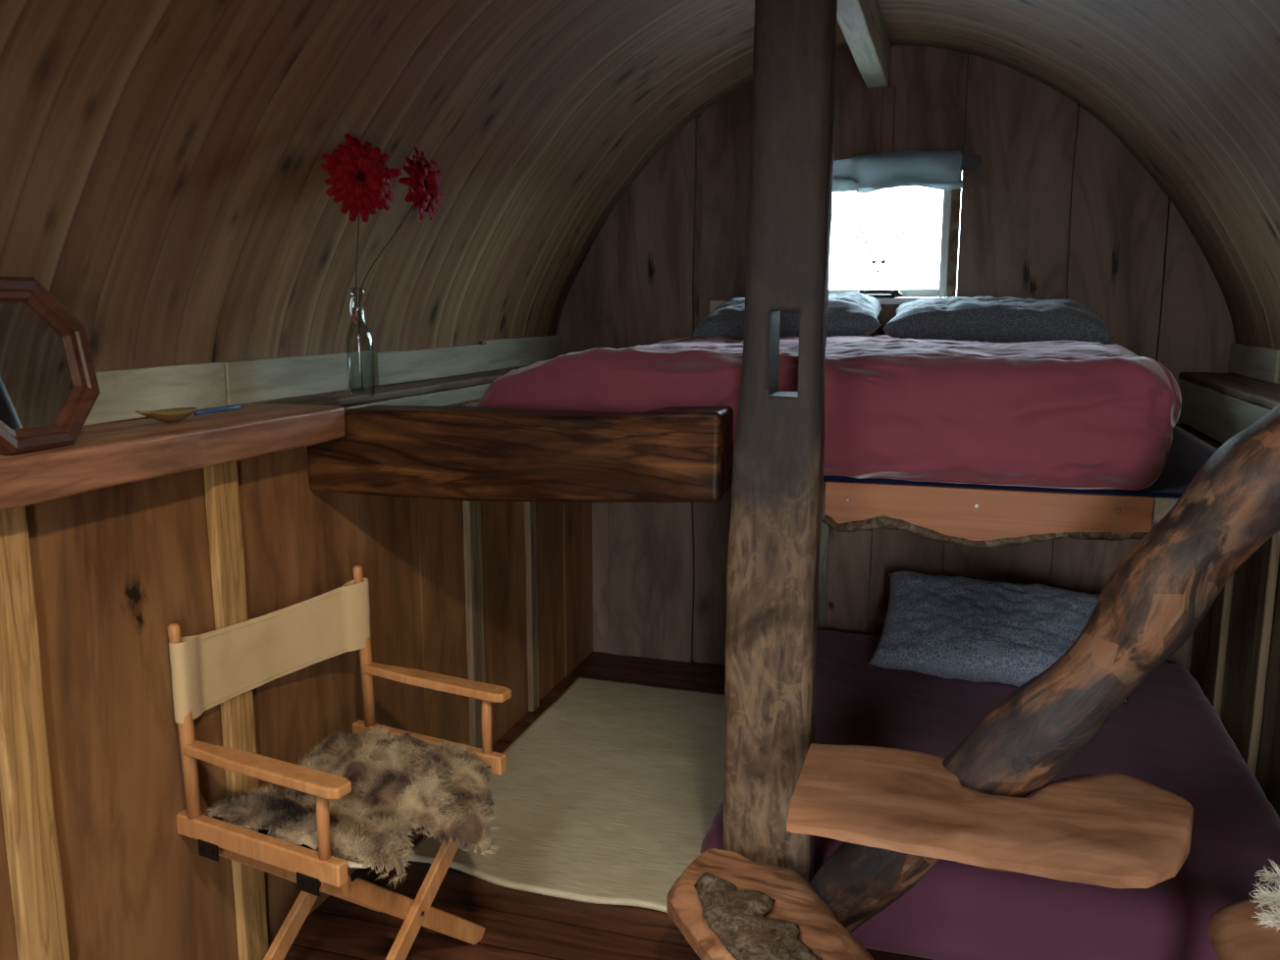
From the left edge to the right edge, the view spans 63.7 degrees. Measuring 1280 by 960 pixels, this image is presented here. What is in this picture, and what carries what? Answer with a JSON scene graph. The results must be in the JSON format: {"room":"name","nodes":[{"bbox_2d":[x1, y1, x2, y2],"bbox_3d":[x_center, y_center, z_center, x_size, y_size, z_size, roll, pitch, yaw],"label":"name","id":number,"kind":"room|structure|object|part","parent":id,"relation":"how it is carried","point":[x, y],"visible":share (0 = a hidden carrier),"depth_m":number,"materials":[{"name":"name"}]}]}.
{"room":"wooden cabin bedroom","nodes":[
{"label":"wooden cabin bedroom","id":0,"kind":"room"},
{"bbox_2d":[0,389,592,959],"bbox_3d":[-1.191,0.576,1.690,0.232,1.300,5.890,3,10,17],"label":"wall","id":1,"kind":"structure","parent":0,"point":[113,567],"depth_m":2.19,"materials":[{"name":"brown wood"}]},
{"bbox_2d":[0,506,70,959],"bbox_3d":[-1.039,0.617,1.763,0.027,1.198,0.086,3,10,17],"label":"trim","id":2,"kind":"structure","parent":1,"relation":"attached to","point":[34,869],"depth_m":1.73,"materials":[{"name":"brown wood"}]},
{"bbox_2d":[12,362,226,429],"bbox_3d":[-1.305,-0.039,1.303,0.022,0.104,2.291,3,10,17],"label":"trim","id":3,"kind":"structure","parent":1,"relation":"attached to","point":[200,386],"depth_m":2.17,"materials":[{"name":"beige wood"}]},
{"bbox_2d":[0,403,345,510],"bbox_3d":[-1.212,0.073,1.179,0.283,0.083,2.675,3,10,17],"label":"wall ledge","id":4,"kind":"object","parent":1,"relation":"attached to","point":[102,455],"visible":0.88,"depth_m":1.88,"materials":[{"name":"brown wood"}]},
{"bbox_2d":[0,276,100,455],"bbox_3d":[-0.987,-0.184,1.643,0.073,0.276,0.278,3,10,17],"label":"octagonal mirror","id":5,"kind":"object","parent":4,"relation":"on","point":[48,375],"visible":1,"depth_m":1.68,"materials":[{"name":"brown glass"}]},
{"bbox_2d":[0,302,74,429],"bbox_3d":[-0.994,-0.183,1.645,0.040,0.198,0.201,3,10,17],"label":"mirror glass","id":6,"kind":"object","parent":5,"relation":"attached to","point":[37,339],"depth_m":1.68,"materials":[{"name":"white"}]},
{"bbox_2d":[135,407,197,423],"bbox_3d":[-0.928,-0.127,2.020,0.068,0.030,0.152,3,10,17],"label":"shallow bowl","id":7,"kind":"object","parent":4,"relation":"on","point":[169,415],"visible":1,"depth_m":2.01,"materials":[{"name":"wood"}]},
{"bbox_2d":[193,404,243,416],"bbox_3d":[-0.893,-0.150,2.193,0.011,0.011,0.155,3,10,15],"label":"pen","id":8,"kind":"object","parent":4,"relation":"on","point":[237,406],"visible":0.96,"depth_m":2.18,"materials":[{"name":"blue plastic"}]},
{"bbox_2d":[203,460,268,959],"bbox_3d":[-0.881,0.531,2.261,0.027,1.199,0.082,3,10,17],"label":"trim","id":9,"kind":"structure","parent":1,"relation":"attached to","point":[221,481],"depth_m":2.22,"materials":[{"name":"brown wood"}]},
{"bbox_2d":[223,350,374,405],"bbox_3d":[-0.869,-0.272,2.679,0.024,0.103,0.626,3,10,17],"label":"trim","id":10,"kind":"structure","parent":1,"relation":"attached to","point":[275,378],"depth_m":2.62,"materials":[{"name":"beige wood"}]},
{"bbox_2d":[253,365,528,406],"bbox_3d":[-0.583,-0.327,3.396,0.142,0.034,1.998,3,10,17],"label":"wall ledge","id":11,"kind":"object","parent":1,"relation":"attached to","point":[416,388],"visible":0.52,"depth_m":2.92,"materials":[{"name":"wood"}]},
{"bbox_2d":[345,292,375,397],"bbox_3d":[-0.705,-0.346,2.591,0.069,0.272,0.069,-8,13,-40],"label":"glass bottle","id":12,"kind":"object","parent":11,"relation":"on","point":[353,321],"visible":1,"depth_m":2.56,"materials":[{"name":"clear glass"}]},
{"bbox_2d":[320,133,402,389],"bbox_3d":[-0.627,-0.498,2.438,0.155,0.590,0.280,0,10,-2],"label":"flower","id":13,"kind":"object","parent":12,"relation":"in","point":[359,175],"visible":1,"depth_m":2.32,"materials":[{"name":"red plant"}]},
{"bbox_3d":[-0.675,-0.459,2.485,0.010,0.496,0.208,-3,10,-19],"label":"stem","id":14,"kind":"part","parent":13,"relation":"part of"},
{"bbox_3d":[-0.630,-0.684,2.328,0.035,0.036,0.019,-7,12,-37],"label":"flower","id":15,"kind":"part","parent":13,"relation":"part of","materials":[{"name":"red plant"}]},
{"bbox_2d":[358,147,443,389],"bbox_3d":[-0.580,-0.525,2.575,0.231,0.597,0.123,-6,11,-33],"label":"flower","id":16,"kind":"object","parent":12,"relation":"in","point":[424,183],"visible":1,"depth_m":2.55,"materials":[{"name":"red plant"}]},
{"bbox_3d":[-0.628,-0.482,2.606,0.176,0.501,0.020,-5,11,-29],"label":"stem","id":17,"kind":"part","parent":16,"relation":"part of","materials":[{"name":"green plant"}]},
{"bbox_2d":[343,382,491,410],"bbox_3d":[-0.497,-0.259,3.499,0.025,0.145,1.775,3,10,17],"label":"trim","id":18,"kind":"structure","parent":1,"relation":"attached to","point":[453,396],"depth_m":3.11,"materials":[{"name":"beige wood"}]},
{"bbox_2d":[373,344,488,385],"bbox_3d":[-0.660,-0.378,3.324,0.034,0.097,0.736,3,10,17],"label":"trim","id":19,"kind":"structure","parent":1,"relation":"attached to","point":[401,366],"depth_m":3.25,"materials":[{"name":"beige wood"}]},
{"bbox_2d":[459,402,485,748],"bbox_3d":[-0.538,0.348,3.347,0.027,1.198,0.093,3,10,17],"label":"trim","id":20,"kind":"structure","parent":1,"relation":"attached to","point":[472,510],"depth_m":3.34,"materials":[{"name":"wood"}]},
{"bbox_2d":[306,404,733,502],"bbox_3d":[-0.296,-0.066,2.375,1.013,0.226,0.145,3,10,17],"label":"crossbeam","id":21,"kind":"object","parent":1,"relation":"attached to","point":[672,453],"visible":0.98,"depth_m":2.29,"materials":[{"name":"brown wood"}]},
{"bbox_2d":[481,334,560,371],"bbox_3d":[-0.450,-0.499,4.009,0.022,0.110,0.711,3,10,17],"label":"trim","id":22,"kind":"structure","parent":1,"relation":"attached to","point":[519,351],"depth_m":3.96,"materials":[{"name":"beige wood"}]},
{"bbox_2d":[524,501,539,711],"bbox_3d":[-0.400,0.274,3.784,0.026,1.196,0.063,3,10,17],"label":"trim","id":23,"kind":"structure","parent":1,"relation":"attached to","point":[529,506],"depth_m":3.80,"materials":[{"name":"wood"}]},
{"bbox_2d":[283,651,932,959],"bbox_3d":[0.044,1.303,1.439,2.410,0.050,5.920,3,10,17],"label":"floor","id":24,"kind":"structure","parent":0,"point":[519,925],"depth_m":2.55,"materials":[{"name":"brown wood"}]},
{"bbox_2d":[166,565,511,959],"bbox_3d":[-0.629,0.702,2.265,0.466,0.891,0.578,5,11,27],"label":"chair","id":25,"kind":"object","parent":24,"relation":"on","point":[211,668],"visible":0.83,"depth_m":2.20,"materials":[{"name":"brown wood"}]},
{"bbox_3d":[-0.919,0.492,2.081,0.044,0.416,0.030,3,10,17],"label":"post","id":26,"kind":"part","parent":25,"relation":"part of","materials":[{"name":"brown wood"}]},
{"bbox_3d":[-0.873,0.749,2.081,0.055,0.034,0.006,5,11,27],"label":"hinge plate","id":27,"kind":"part","parent":25,"relation":"part of","materials":[{"name":"black metal"}]},
{"bbox_3d":[-0.756,0.723,2.035,0.450,0.045,0.028,5,11,27],"label":"seat rail","id":28,"kind":"part","parent":25,"relation":"part of","materials":[{"name":"brown wood"}]},
{"bbox_3d":[-0.729,0.556,1.993,0.420,0.022,0.054,5,11,27],"label":"armrest","id":29,"kind":"part","parent":25,"relation":"part of","materials":[{"name":"brown wood"}]},
{"bbox_3d":[-0.737,0.911,2.357,0.020,0.448,0.521,5,11,27],"label":"leg","id":30,"kind":"part","parent":25,"relation":"part of","materials":[{"name":"brown wood"}]},
{"bbox_3d":[-0.758,0.909,2.365,0.020,0.448,0.521,5,11,27],"label":"leg","id":31,"kind":"part","parent":25,"relation":"part of","materials":[{"name":"brown wood"}]},
{"bbox_3d":[-0.633,0.769,1.959,0.055,0.034,0.006,5,11,27],"label":"hinge plate","id":32,"kind":"part","parent":25,"relation":"part of","materials":[{"name":"black metal"}]},
{"bbox_3d":[-0.596,0.651,1.940,0.025,0.149,0.025,3,10,17],"label":"arm post","id":33,"kind":"part","parent":25,"relation":"part of","materials":[{"name":"brown wood"}]},
{"bbox_2d":[202,723,504,888],"bbox_3d":[-0.599,0.713,2.256,0.572,0.204,0.543,5,11,26],"label":"sheepskin","id":34,"kind":"object","parent":25,"relation":"on","point":[399,783],"visible":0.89,"depth_m":2.21,"materials":[{"name":"brown fur"}]},
{"bbox_3d":[-0.680,0.414,2.540,0.044,0.416,0.030,3,10,17],"label":"post","id":35,"kind":"part","parent":25,"relation":"part of","materials":[{"name":"brown wood"}]},
{"bbox_3d":[-0.500,0.931,2.234,0.020,0.448,0.521,5,11,27],"label":"leg","id":36,"kind":"part","parent":25,"relation":"part of","materials":[{"name":"brown wood"}]},
{"bbox_3d":[-0.516,0.645,2.495,0.450,0.045,0.028,5,11,27],"label":"seat rail","id":37,"kind":"part","parent":25,"relation":"part of","materials":[{"name":"brown wood"}]},
{"bbox_3d":[-0.490,0.479,2.453,0.420,0.022,0.054,5,11,27],"label":"armrest","id":38,"kind":"part","parent":25,"relation":"part of","materials":[{"name":"brown wood"}]},
{"bbox_3d":[-0.479,0.933,2.227,0.020,0.448,0.521,5,11,27],"label":"leg","id":39,"kind":"part","parent":25,"relation":"part of","materials":[{"name":"brown wood"}]},
{"bbox_3d":[-0.356,0.573,2.399,0.025,0.149,0.025,3,10,17],"label":"arm post","id":40,"kind":"part","parent":25,"relation":"part of","materials":[{"name":"brown wood"}]},
{"bbox_2d":[405,676,725,912],"bbox_3d":[-0.077,0.941,3.366,0.838,0.019,1.498,3,10,17],"label":"rug","id":41,"kind":"object","parent":24,"relation":"on","point":[614,789],"visible":0.83,"depth_m":3.17,"materials":[{"name":"beige fabric"}]},
{"bbox_2d":[723,0,837,883],"bbox_3d":[0.294,-0.078,2.187,0.205,2.425,0.123,3,10,17],"label":"timber post","id":42,"kind":"object","parent":24,"relation":"on","point":[777,483],"visible":0.89,"depth_m":2.14,"materials":[{"name":"brown wood"}]},
{"bbox_2d":[700,629,1279,959],"bbox_3d":[1.055,0.866,3.098,1.406,0.260,1.741,3,10,17],"label":"mattress","id":43,"kind":"object","parent":24,"relation":"on","point":[1168,735],"visible":0.42,"depth_m":2.46,"materials":[{"name":"purple fabric"}]},
{"bbox_2d":[868,570,1126,703],"bbox_3d":[1.224,0.518,3.526,0.807,0.307,0.405,4,10,20],"label":"pillow","id":44,"kind":"object","parent":43,"relation":"on","point":[958,627],"visible":0.84,"depth_m":3.46,"materials":[{"name":"blue fabric"}]},
{"bbox_2d":[809,403,1279,933],"bbox_3d":[0.747,0.471,1.988,1.167,1.478,0.220,3,10,17],"label":"log","id":45,"kind":"object","parent":24,"relation":"on","point":[1152,602],"visible":0.73,"depth_m":1.85,"materials":[{"name":"brown wood"}]},
{"bbox_2d":[666,848,874,959],"bbox_3d":[0.308,0.901,1.899,0.303,0.131,0.809,-4,10,-21],"label":"step","id":46,"kind":"structure","parent":45,"relation":"attached to","point":[726,905],"depth_m":2.01,"materials":[{"name":"brown wood"}]},
{"bbox_2d":[786,743,1193,888],"bbox_3d":[0.651,0.611,1.923,0.700,0.064,0.414,3,10,17],"label":"step","id":47,"kind":"structure","parent":45,"relation":"attached to","point":[1109,829],"depth_m":1.83,"materials":[{"name":"brown wood"}]},
{"bbox_2d":[1207,897,1279,959],"bbox_3d":[1.094,0.978,1.562,0.443,0.554,0.444,3,10,17],"label":"wooden stool","id":48,"kind":"object","parent":24,"relation":"on","point":[1232,931],"visible":0.84,"depth_m":1.59,"materials":[{"name":"brown wood"}]},
{"bbox_2d":[1248,858,1279,929],"bbox_3d":[1.050,0.685,1.587,0.226,0.057,0.273,9,13,42],"label":"fleece","id":49,"kind":"object","parent":48,"relation":"on","point":[1266,897],"visible":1,"depth_m":1.65},
{"bbox_2d":[0,0,1279,420],"bbox_3d":[-0.005,-0.562,1.149,2.630,1.225,5.940,3,10,17],"label":"ceiling","id":50,"kind":"structure","parent":0,"point":[162,178],"depth_m":2.50,"materials":[{"name":"brown wood"}]},
{"bbox_2d":[836,0,890,88],"bbox_3d":[0.005,-1.070,1.032,0.083,0.180,5.870,3,10,17],"label":"ridge beam","id":51,"kind":"structure","parent":50,"relation":"attached to","point":[861,23],"depth_m":3.22,"materials":[{"name":"beige wood"}]},
{"bbox_2d":[556,45,1235,672],"bbox_3d":[0.888,-0.524,3.996,2.780,2.700,0.062,3,10,17],"label":"wall","id":52,"kind":"structure","parent":0,"point":[1069,212],"depth_m":3.89,"materials":[{"name":"brown wood"}]},
{"bbox_2d":[709,300,727,313],"bbox_3d":[0.349,-0.672,4.100,0.145,0.083,0.014,3,10,17],"label":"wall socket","id":53,"kind":"object","parent":52,"relation":"attached to","point":[714,304],"visible":0.16,"depth_m":4.11,"materials":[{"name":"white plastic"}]},
{"bbox_2d":[817,496,829,630],"bbox_3d":[0.726,0.282,4.152,0.071,1.061,0.025,3,10,17],"label":"trim","id":54,"kind":"structure","parent":52,"relation":"attached to","point":[825,528],"depth_m":4.15,"materials":[{"name":"brown wood"}]},
{"bbox_2d":[880,86,895,153],"bbox_3d":[0.916,-1.329,3.805,0.046,0.231,0.025,3,10,17],"label":"trim","id":55,"kind":"structure","parent":52,"relation":"attached to","point":[888,93],"depth_m":3.80,"materials":[{"name":"brown wood"}]},
{"bbox_2d":[828,170,961,304],"bbox_3d":[0.897,-0.912,3.891,0.610,0.491,0.130,3,10,17],"label":"window","id":56,"kind":"structure","parent":52,"relation":"in","point":[951,201],"depth_m":3.83,"materials":[{"name":"white paint"}]},
{"bbox_2d":[858,289,902,298],"bbox_3d":[0.899,-0.702,3.884,0.177,0.032,0.032,3,10,17],"label":"stay","id":57,"kind":"object","parent":56,"relation":"attached to","point":[895,293],"visible":0.81,"depth_m":3.87,"materials":[{"name":"black metal"}]},
{"bbox_3d":[0.887,-0.676,3.901,0.610,0.023,0.068,3,10,17],"label":"sill","id":58,"kind":"part","parent":56,"relation":"part of","materials":[{"name":"white paint"}]},
{"bbox_2d":[832,149,991,193],"bbox_3d":[0.930,-1.130,3.794,0.698,0.163,0.075,3,10,17],"label":"blind","id":59,"kind":"object","parent":56,"relation":"attached to","point":[941,170],"visible":0.8,"depth_m":3.76,"materials":[{"name":"grey fabric"}]},
{"bbox_2d":[822,424,1223,496],"bbox_3d":[0.673,-0.107,3.248,2.348,0.037,1.600,3,10,17],"label":"deck","id":60,"kind":"object","parent":52,"relation":"attached to","point":[1198,434],"visible":0.02,"depth_m":3.32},
{"bbox_2d":[821,480,1154,548],"bbox_3d":[0.783,0.088,2.378,0.721,0.137,0.036,3,10,17],"label":"board","id":61,"kind":"object","parent":60,"relation":"attached to","point":[989,518],"visible":0.99,"depth_m":2.37,"materials":[{"name":"brown wood"}]},
{"bbox_2d":[823,425,1218,497],"bbox_3d":[0.604,-0.134,3.258,2.200,0.010,1.600,3,10,17],"label":"blanket","id":62,"kind":"object","parent":60,"relation":"on","point":[1188,453],"visible":0.05,"depth_m":2.47,"materials":[{"name":"fabric"}]},
{"bbox_2d":[477,334,1181,490],"bbox_3d":[0.576,-0.279,3.155,1.721,0.308,1.612,3,10,17],"label":"mattress","id":63,"kind":"object","parent":62,"relation":"on","point":[1060,414],"visible":0.7,"depth_m":2.33,"materials":[{"name":"red fabric"}]},
{"bbox_2d":[690,291,883,340],"bbox_3d":[0.548,-0.578,3.766,0.662,0.218,0.436,2,10,14],"label":"pillow","id":64,"kind":"object","parent":63,"relation":"on","point":[854,313],"visible":0.38,"depth_m":3.61,"materials":[{"name":"grey fabric"}]},
{"bbox_2d":[882,296,1114,344],"bbox_3d":[1.225,-0.539,3.558,0.734,0.192,0.455,3,10,17],"label":"pillow","id":65,"kind":"object","parent":63,"relation":"on","point":[984,319],"visible":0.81,"depth_m":3.40,"materials":[{"name":"grey fabric"}]},
{"bbox_2d":[1152,496,1179,522],"bbox_3d":[1.170,0.067,2.258,0.083,0.055,0.022,3,10,17],"label":"board","id":66,"kind":"object","parent":60,"relation":"attached to","point":[1161,506],"visible":0.49,"depth_m":2.25,"materials":[{"name":"beige wood"}]},
{"bbox_2d":[1189,543,1279,817],"bbox_3d":[1.242,0.703,0.943,0.172,1.300,5.890,3,10,17],"label":"wall","id":67,"kind":"structure","parent":0,"point":[1247,578],"depth_m":3.11,"materials":[{"name":"brown wood"}]},
{"bbox_2d":[1208,572,1234,716],"bbox_3d":[1.892,0.352,3.328,0.027,1.199,0.082,3,10,17],"label":"trim","id":68,"kind":"structure","parent":67,"relation":"attached to","point":[1224,599],"depth_m":3.33,"materials":[{"name":"brown wood"}]},
{"bbox_2d":[1177,378,1270,443],"bbox_3d":[1.665,-0.146,2.834,0.030,0.146,1.776,3,10,17],"label":"trim","id":69,"kind":"structure","parent":67,"relation":"attached to","point":[1219,416],"depth_m":3.12,"materials":[{"name":"beige wood"}]},
{"bbox_2d":[1178,372,1279,410],"bbox_3d":[1.545,-0.122,2.187,0.194,0.034,3.075,3,10,17],"label":"wall ledge","id":70,"kind":"object","parent":67,"relation":"attached to","point":[1247,389],"visible":0.94,"depth_m":3.03,"materials":[{"name":"brown wood"}]},
{"bbox_2d":[1227,343,1279,383],"bbox_3d":[1.996,-0.381,3.331,0.042,0.101,0.571,3,10,17],"label":"trim","id":71,"kind":"structure","parent":67,"relation":"attached to","point":[1261,363],"depth_m":3.28,"materials":[{"name":"beige wood"}]},
{"bbox_2d":[1241,530,1279,776],"bbox_3d":[1.759,0.421,2.910,0.027,1.199,0.072,3,10,17],"label":"trim","id":72,"kind":"structure","parent":67,"relation":"attached to","point":[1271,551],"depth_m":2.90,"materials":[{"name":"brown wood"}]}
]}

